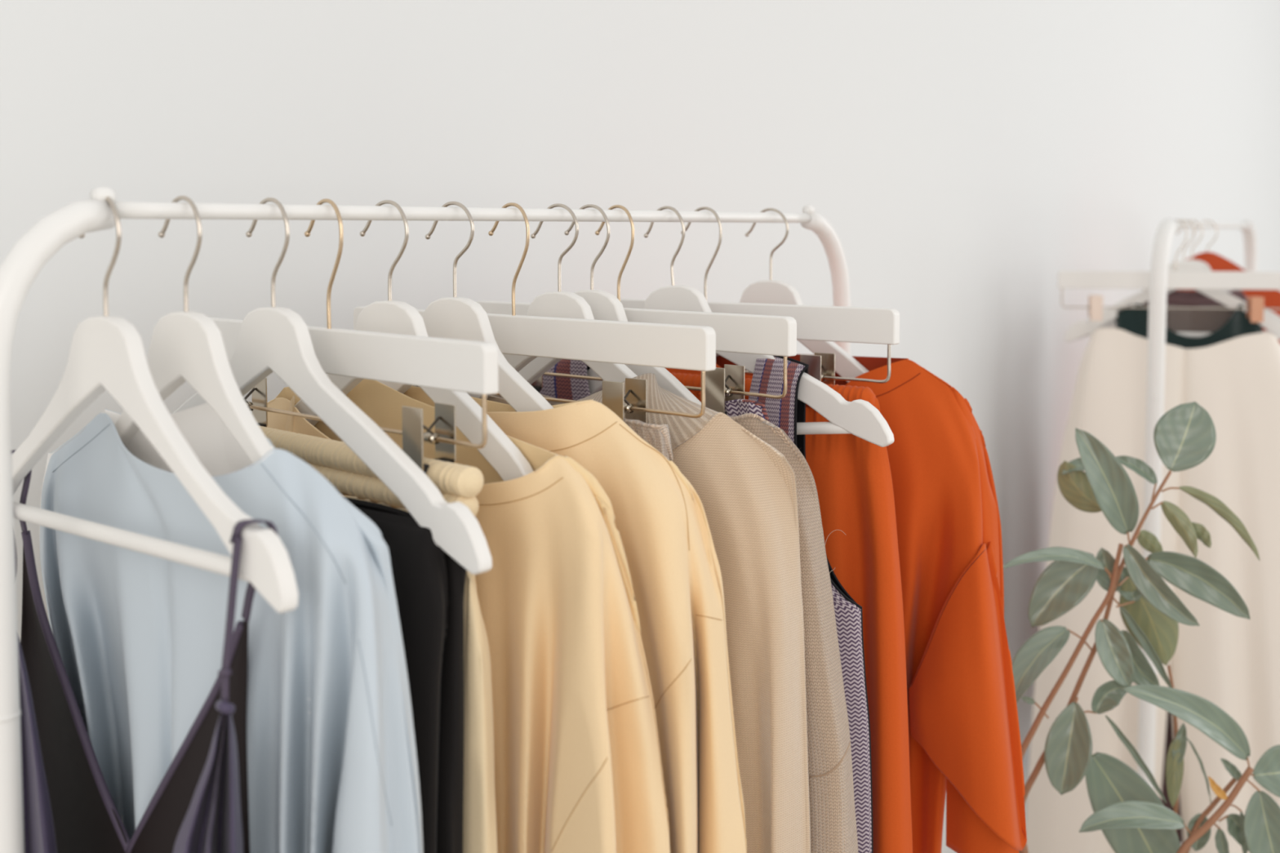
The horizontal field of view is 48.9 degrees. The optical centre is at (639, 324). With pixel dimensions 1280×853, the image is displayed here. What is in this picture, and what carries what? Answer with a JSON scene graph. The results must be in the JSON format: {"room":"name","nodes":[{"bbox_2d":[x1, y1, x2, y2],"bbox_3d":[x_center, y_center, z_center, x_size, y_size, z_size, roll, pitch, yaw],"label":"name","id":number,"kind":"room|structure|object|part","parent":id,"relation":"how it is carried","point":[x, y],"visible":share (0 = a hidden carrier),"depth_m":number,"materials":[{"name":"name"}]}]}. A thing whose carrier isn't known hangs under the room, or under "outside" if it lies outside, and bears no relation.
{"room":"clothing store","nodes":[
{"label":"clothing store","id":0,"kind":"room"},
{"bbox_2d":[258,425,497,852],"bbox_3d":[-0.241,0.462,1.180,0.368,0.732,0.054,4,6,45],"label":"trousers","id":1,"kind":"object","parent":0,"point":[335,460],"visible":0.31,"depth_m":1.05,"materials":[{"name":"beige fabric"}]},
{"bbox_3d":[-0.241,0.481,1.182,0.054,0.693,0.372,-4,6,-45],"label":"trouser leg","id":2,"kind":"part","parent":1,"relation":"part of","materials":[{"name":"fabric"}]},
{"bbox_2d":[343,497,466,852],"bbox_3d":[-0.280,0.399,1.134,0.382,0.544,0.047,3,5,40],"label":"trousers","id":3,"kind":"object","parent":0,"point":[428,583],"visible":0.18,"depth_m":1.01,"materials":[{"name":"black fabric"}]},
{"bbox_2d":[0,0,1279,852],"bbox_3d":[0.855,-0.172,3.264,0.100,2.900,8.300,3,5,38],"label":"wall","id":4,"kind":"structure","parent":0,"point":[961,157],"depth_m":2.12,"materials":[{"name":"white paint"}]},
{"bbox_3d":[2.200,1.375,2.328,7.844,0.060,8.708,0,4,0],"label":"floor","id":5,"kind":"structure","parent":0,"visible":0},
{"bbox_2d":[0,186,850,852],"bbox_3d":[-0.084,0.639,1.429,0.480,1.529,1.164,3,5,38],"label":"clothes rack","id":6,"kind":"object","parent":5,"relation":"on","point":[29,254],"visible":0.65,"depth_m":0.96,"materials":[{"name":"white metal"}]},
{"bbox_3d":[-0.408,0.657,1.011,0.023,1.492,0.102,3,5,38],"label":"post","id":7,"kind":"part","parent":6,"relation":"part of","materials":[{"name":"white metal"}]},
{"bbox_3d":[-0.380,-0.091,0.996,0.014,0.014,0.014,3,5,38],"label":"knob","id":8,"kind":"part","parent":6,"relation":"part of","materials":[{"name":"white paint"}]},
{"bbox_2d":[11,195,298,613],"bbox_3d":[-0.380,0.039,1.005,0.423,0.264,0.013,3,5,40],"label":"hanger","id":9,"kind":"object","parent":6,"relation":"hanging from","point":[107,353],"visible":0.8,"depth_m":0.97,"materials":[{"name":"white paint"}]},
{"bbox_2d":[11,449,278,852],"bbox_3d":[-0.385,0.381,1.030,0.383,0.554,0.066,3,5,40],"label":"camisole","id":10,"kind":"object","parent":9,"relation":"hanging from","point":[200,804],"visible":0.8,"depth_m":1.04,"materials":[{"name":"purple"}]},
{"bbox_3d":[-0.468,0.433,1.080,0.017,0.444,0.164,-3,5,-42],"label":"panel","id":11,"kind":"part","parent":10,"relation":"part of","materials":[{"name":"grey"}]},
{"bbox_3d":[-0.435,0.411,1.107,0.212,0.484,0.015,3,5,40],"label":"panel","id":12,"kind":"part","parent":10,"relation":"part of","materials":[{"name":"black fabric"}]},
{"bbox_3d":[-0.310,0.425,0.998,0.188,0.470,0.007,3,5,40],"label":"panel","id":13,"kind":"part","parent":10,"relation":"part of","materials":[{"name":"black"}]},
{"bbox_3d":[-0.297,0.453,0.945,0.133,0.423,0.038,3,5,40],"label":"panel","id":14,"kind":"part","parent":10,"relation":"part of","materials":[{"name":"grey"}]},
{"bbox_2d":[114,195,272,463],"bbox_3d":[-0.340,0.036,1.057,0.378,0.264,0.014,3,5,40],"label":"hanger","id":15,"kind":"object","parent":6,"relation":"hanging from","point":[188,346],"visible":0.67,"depth_m":1.04,"materials":[{"name":"white paint"}]},
{"bbox_2d":[39,403,422,852],"bbox_3d":[-0.339,0.365,1.079,0.492,0.620,0.088,3,5,39],"label":"blouse","id":16,"kind":"object","parent":15,"relation":"hanging from","point":[332,766],"visible":0.79,"depth_m":0.98,"materials":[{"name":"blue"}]},
{"bbox_2d":[172,197,492,574],"bbox_3d":[-0.291,0.032,1.120,0.481,0.264,0.014,3,5,39],"label":"hanger","id":17,"kind":"object","parent":6,"relation":"hanging from","point":[277,340],"visible":0.73,"depth_m":1.06,"materials":[{"name":"white paint"}]},
{"bbox_2d":[209,198,497,474],"bbox_3d":[-0.258,0.002,1.161,0.424,0.210,0.032,4,6,45],"label":"hanger","id":18,"kind":"object","parent":6,"relation":"hanging from","point":[471,366],"visible":0.66,"depth_m":1.08,"materials":[{"name":"white paint"}]},
{"bbox_3d":[-0.344,0.072,1.275,0.002,0.050,0.025,-4,5,-45],"label":"plate","id":19,"kind":"part","parent":18,"relation":"part of","materials":[{"name":"silver metal"}]},
{"bbox_3d":[-0.257,0.060,1.167,0.410,0.044,0.004,4,6,45],"label":"wire frame","id":20,"kind":"part","parent":18,"relation":"part of","materials":[{"name":"gold metal"}]},
{"bbox_3d":[-0.149,0.086,1.080,0.025,0.050,0.002,4,6,45],"label":"plate","id":21,"kind":"part","parent":18,"relation":"part of","materials":[{"name":"silver metal"}]},
{"bbox_2d":[293,200,533,480],"bbox_3d":[-0.216,0.025,1.217,0.413,0.264,0.014,3,5,39],"label":"hanger","id":22,"kind":"object","parent":6,"relation":"hanging from","point":[389,316],"visible":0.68,"depth_m":1.18,"materials":[{"name":"white paint"}]},
{"bbox_2d":[266,378,670,852],"bbox_3d":[-0.214,0.346,1.239,0.604,0.594,0.081,3,5,40],"label":"sweatshirt","id":23,"kind":"object","parent":22,"relation":"hanging from","point":[578,766],"visible":0.37,"depth_m":1.07,"materials":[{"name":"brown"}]},
{"bbox_3d":[-0.084,-0.107,1.379,0.012,0.012,0.961,3,5,38],"label":"rail","id":24,"kind":"part","parent":6,"relation":"part of","materials":[{"name":"white metal"}]},
{"bbox_2d":[377,201,553,411],"bbox_3d":[-0.168,0.021,1.279,0.413,0.264,0.013,3,5,40],"label":"hanger","id":25,"kind":"object","parent":6,"relation":"hanging from","point":[455,317],"visible":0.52,"depth_m":1.26,"materials":[{"name":"white paint"}]},
{"bbox_2d":[403,386,746,852],"bbox_3d":[-0.162,0.352,1.297,0.618,0.596,0.083,3,5,40],"label":"sweatshirt","id":26,"kind":"object","parent":25,"relation":"hanging from","point":[661,522],"visible":0.3,"depth_m":1.12,"materials":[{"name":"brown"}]},
{"bbox_2d":[353,202,715,422],"bbox_3d":[-0.121,-0.010,1.338,0.480,0.210,0.032,3,5,41],"label":"hanger","id":27,"kind":"object","parent":6,"relation":"hanging from","point":[686,347],"visible":0.52,"depth_m":1.25,"materials":[{"name":"white paint"}]},
{"bbox_3d":[-0.120,0.048,1.343,0.466,0.044,0.003,3,5,41],"label":"wire frame","id":28,"kind":"part","parent":27,"relation":"part of","materials":[{"name":"beige"}]},
{"bbox_3d":[-0.004,0.073,1.260,0.025,0.050,0.002,3,5,41],"label":"plate","id":29,"kind":"part","parent":27,"relation":"part of","materials":[{"name":"silver metal"}]},
{"bbox_2d":[466,203,637,399],"bbox_3d":[-0.079,0.013,1.393,0.413,0.264,0.013,3,5,40],"label":"hanger","id":30,"kind":"object","parent":6,"relation":"hanging from","point":[559,304],"visible":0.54,"depth_m":1.38,"materials":[{"name":"white paint"}]},
{"bbox_2d":[518,204,706,407],"bbox_3d":[-0.049,0.010,1.433,0.413,0.264,0.013,3,5,40],"label":"hanger","id":31,"kind":"object","parent":6,"relation":"hanging from","point":[604,305],"visible":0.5,"depth_m":1.41,"materials":[{"name":"white paint"}]},
{"bbox_2d":[475,204,796,414],"bbox_3d":[-0.023,-0.019,1.464,0.448,0.210,0.032,4,5,42],"label":"hanger","id":32,"kind":"object","parent":6,"relation":"hanging from","point":[753,334],"visible":0.59,"depth_m":1.36,"materials":[{"name":"white paint"}]},
{"bbox_3d":[-0.118,0.052,1.577,0.025,0.050,0.002,4,5,42],"label":"plate","id":33,"kind":"part","parent":32,"relation":"part of","materials":[{"name":"silver metal"}]},
{"bbox_3d":[-0.022,0.040,1.470,0.434,0.044,0.004,4,5,42],"label":"wire frame","id":34,"kind":"part","parent":32,"relation":"part of","materials":[{"name":"metal"}]},
{"bbox_3d":[0.093,0.065,1.385,0.025,0.050,0.002,4,5,42],"label":"plate","id":35,"kind":"part","parent":32,"relation":"part of","materials":[{"name":"silver metal"}]},
{"bbox_2d":[623,417,673,461],"bbox_3d":[-0.121,0.445,1.366,0.390,0.740,0.037,3,5,41],"label":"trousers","id":36,"kind":"object","parent":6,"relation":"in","point":[657,436],"visible":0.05,"depth_m":1.22,"materials":[{"name":"beige fabric"}]},
{"bbox_2d":[491,394,857,852],"bbox_3d":[-0.045,0.362,1.453,0.617,0.614,0.078,3,5,40],"label":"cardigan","id":37,"kind":"object","parent":6,"relation":"in","point":[833,821],"visible":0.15,"depth_m":1.27,"materials":[{"name":"beige fabric"}]},
{"bbox_2d":[486,373,810,852],"bbox_3d":[-0.088,0.346,1.415,0.592,0.612,0.063,3,5,40],"label":"sweater","id":38,"kind":"object","parent":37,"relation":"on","point":[746,488],"visible":0.25,"depth_m":1.24,"materials":[{"name":"beige fabric"}]},
{"bbox_2d":[586,205,893,447],"bbox_3d":[0.050,0.016,1.520,0.492,0.288,0.013,3,5,37],"label":"hanger","id":39,"kind":"object","parent":6,"relation":"hanging from","point":[860,418],"visible":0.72,"depth_m":1.42,"materials":[{"name":"white paint"}]},
{"bbox_2d":[620,206,899,385],"bbox_3d":[0.073,-0.027,1.588,0.474,0.210,0.032,3,5,36],"label":"hanger","id":40,"kind":"object","parent":6,"relation":"hanging from","point":[865,325],"visible":0.39,"depth_m":1.49,"materials":[{"name":"white paint"}]},
{"bbox_3d":[0.074,0.031,1.594,0.460,0.044,0.003,3,5,36],"label":"wire frame","id":41,"kind":"part","parent":40,"relation":"part of","materials":[{"name":"silver metal"}]},
{"bbox_3d":[0.199,0.056,1.520,0.025,0.050,0.002,3,5,36],"label":"plate","id":42,"kind":"part","parent":40,"relation":"part of","materials":[{"name":"silver metal"}]},
{"bbox_2d":[671,372,912,852],"bbox_3d":[0.081,0.443,1.615,0.504,0.771,0.054,3,5,36],"label":"blouse","id":43,"kind":"object","parent":6,"relation":"in","point":[851,473],"visible":0.17,"depth_m":1.47,"materials":[{"name":"orange fabric"}]},
{"bbox_2d":[539,355,873,852],"bbox_3d":[0.038,0.349,1.559,0.490,0.666,0.069,3,5,37],"label":"patterned garment","id":44,"kind":"object","parent":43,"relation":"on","point":[785,412],"visible":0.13,"depth_m":1.42,"materials":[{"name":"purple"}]},
{"bbox_3d":[-0.051,0.346,1.605,0.291,0.665,0.027,3,5,37],"label":"panel","id":45,"kind":"part","parent":44,"relation":"part of","materials":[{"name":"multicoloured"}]},
{"bbox_2d":[724,399,769,422],"bbox_3d":[-0.021,0.215,1.482,0.412,0.303,0.031,4,5,42],"label":"shorts","id":46,"kind":"object","parent":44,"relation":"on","point":[737,406],"visible":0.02,"depth_m":1.35,"materials":[{"name":"fabric"}]},
{"bbox_3d":[0.141,0.361,1.456,0.203,0.656,0.036,2,5,32],"label":"panel","id":47,"kind":"part","parent":44,"relation":"part of","materials":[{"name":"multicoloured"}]},
{"bbox_3d":[0.153,0.358,1.488,0.219,0.657,0.037,3,5,37],"label":"panel","id":48,"kind":"part","parent":44,"relation":"part of","materials":[{"name":"black"}]},
{"bbox_2d":[715,208,868,382],"bbox_3d":[0.158,-0.008,1.699,0.413,0.264,0.014,3,5,38],"label":"hanger","id":49,"kind":"object","parent":6,"relation":"hanging from","point":[766,291],"visible":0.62,"depth_m":1.68,"materials":[{"name":"white paint"}]},
{"bbox_3d":[0.211,-0.143,1.760,0.014,0.014,0.014,3,5,38],"label":"knob","id":50,"kind":"part","parent":6,"relation":"part of","materials":[{"name":"white paint"}]},
{"bbox_3d":[0.239,0.600,1.847,0.023,1.492,0.102,3,5,38],"label":"post","id":51,"kind":"part","parent":6,"relation":"part of","materials":[{"name":"white metal"}]},
{"bbox_2d":[665,354,1026,852],"bbox_3d":[0.167,0.322,1.714,0.628,0.618,0.092,3,5,37],"label":"sweatshirt","id":52,"kind":"object","parent":6,"relation":"in","point":[965,743],"visible":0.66,"depth_m":1.55,"materials":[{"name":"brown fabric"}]},
{"bbox_2d":[1137,217,1257,790],"bbox_3d":[1.335,0.514,3.329,0.480,1.521,1.234,2,5,31],"label":"clothes rack","id":53,"kind":"object","parent":5,"relation":"on","point":[1166,228],"visible":0.46,"depth_m":2.79,"materials":[{"name":"white metal"}]},
{"bbox_2d":[1026,327,1279,852],"bbox_3d":[1.150,0.630,2.953,0.651,1.247,0.103,1,4,10],"label":"skirt","id":54,"kind":"object","parent":53,"relation":"in","point":[1232,662],"visible":0.62,"depth_m":2.92,"materials":[{"name":"white fabric"}]},
{"bbox_3d":[0.980,0.628,2.983,0.306,1.246,0.102,1,4,10],"label":"trouser leg","id":55,"kind":"part","parent":54,"relation":"part of","materials":[{"name":"white fabric"}]},
{"bbox_3d":[1.295,0.635,2.929,0.357,1.240,0.102,1,4,10],"label":"trouser leg","id":56,"kind":"part","parent":54,"relation":"part of","materials":[{"name":"white fabric"}]},
{"bbox_3d":[1.044,0.531,2.854,0.033,1.491,0.119,2,5,31],"label":"post","id":57,"kind":"part","parent":53,"relation":"part of","materials":[{"name":"white metal"}]},
{"bbox_2d":[1105,220,1217,328],"bbox_3d":[1.298,-0.106,3.227,0.481,0.264,0.014,1,4,18],"label":"hanger","id":58,"kind":"object","parent":53,"relation":"hanging from","point":[1113,325],"visible":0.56,"depth_m":3.22,"materials":[{"name":"white paint"}]},
{"bbox_2d":[1176,251,1279,342],"bbox_3d":[1.274,0.352,3.263,0.612,1.040,0.068,1,4,18],"label":"sweater","id":59,"kind":"object","parent":58,"relation":"hanging from","point":[1216,262],"visible":0.07,"depth_m":3.20,"materials":[{"name":"orange fabric"}]},
{"bbox_2d":[1057,219,1279,322],"bbox_3d":[1.110,-0.112,2.917,0.470,0.210,0.032,1,4,10],"label":"hanger","id":60,"kind":"object","parent":53,"relation":"hanging from","point":[1207,280],"visible":0.88,"depth_m":2.91,"materials":[{"name":"white paint"}]},
{"bbox_3d":[0.957,-0.037,2.965,0.025,0.050,0.002,1,4,10],"label":"plate","id":61,"kind":"part","parent":60,"relation":"part of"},
{"bbox_3d":[1.110,-0.054,2.923,0.456,0.044,0.003,1,4,10],"label":"wire frame","id":62,"kind":"part","parent":60,"relation":"part of","materials":[{"name":"silver metal"}]},
{"bbox_3d":[1.268,-0.033,2.911,0.025,0.050,0.002,1,4,10],"label":"plate","id":63,"kind":"part","parent":60,"relation":"part of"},
{"bbox_2d":[1063,219,1279,342],"bbox_3d":[1.155,-0.090,2.993,0.481,0.264,0.014,1,4,14],"label":"hanger","id":64,"kind":"object","parent":53,"relation":"hanging from","point":[1079,329],"visible":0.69,"depth_m":2.99,"materials":[{"name":"white paint"}]},
{"bbox_2d":[1115,303,1262,348],"bbox_3d":[1.175,0.181,3.009,0.318,0.456,0.075,1,4,14],"label":"sweater","id":65,"kind":"object","parent":64,"relation":"hanging from","point":[1224,325],"visible":0.12,"depth_m":3.00,"materials":[{"name":"black fabric"}]},
{"bbox_2d":[1078,219,1279,338],"bbox_3d":[1.202,-0.095,3.070,0.481,0.264,0.013,1,4,16],"label":"hanger","id":66,"kind":"object","parent":53,"relation":"hanging from","point":[1206,267],"visible":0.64,"depth_m":3.06,"materials":[{"name":"white paint"}]},
{"bbox_2d":[1142,288,1247,843],"bbox_3d":[1.199,0.532,3.103,0.553,1.222,0.080,1,4,16],"label":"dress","id":67,"kind":"object","parent":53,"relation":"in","point":[1175,298],"visible":0.03,"depth_m":3.09,"materials":[{"name":"fabric"}]},
{"bbox_3d":[1.335,-0.231,3.278,0.013,0.013,1.000,2,5,31],"label":"rail","id":68,"kind":"part","parent":53,"relation":"part of","materials":[{"name":"white metal"}]},
{"bbox_3d":[1.625,0.467,3.803,0.033,1.491,0.119,2,5,31],"label":"post","id":69,"kind":"part","parent":53,"relation":"part of","materials":[{"name":"white metal"}]},
{"bbox_3d":[0.644,1.212,1.887,0.350,0.325,0.350,0,4,0],"label":"plant pot","id":70,"kind":"object","parent":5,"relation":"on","visible":0},
{"bbox_2d":[1003,401,1279,852],"bbox_3d":[0.663,0.595,1.836,0.434,0.990,0.143,0,4,0],"label":"rubber plant","id":71,"kind":"object","parent":70,"relation":"on","point":[1129,813],"visible":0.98,"depth_m":1.83,"materials":[{"name":"green plant"}]},
{"bbox_3d":[0.570,0.686,1.851,0.164,0.806,0.017,0,4,0],"label":"stem","id":72,"kind":"part","parent":71,"relation":"part of","materials":[{"name":"brown plant"}]},
{"bbox_3d":[0.592,0.638,1.859,0.188,0.902,0.028,0,4,0],"label":"stem","id":73,"kind":"part","parent":71,"relation":"part of","materials":[{"name":"brown plant"}]},
{"bbox_3d":[0.668,0.774,1.879,0.146,0.626,0.014,-3,5,-36],"label":"stem","id":74,"kind":"part","parent":71,"relation":"part of","materials":[{"name":"brown plant"}]},
{"bbox_3d":[0.707,0.843,1.891,0.179,0.484,0.017,0,4,-4],"label":"stem","id":75,"kind":"part","parent":71,"relation":"part of","materials":[{"name":"brown plant"}]},
{"bbox_3d":[0.720,0.829,1.849,0.149,0.517,0.035,0,4,0],"label":"stem","id":76,"kind":"part","parent":71,"relation":"part of","materials":[{"name":"brown plant"}]}
]}

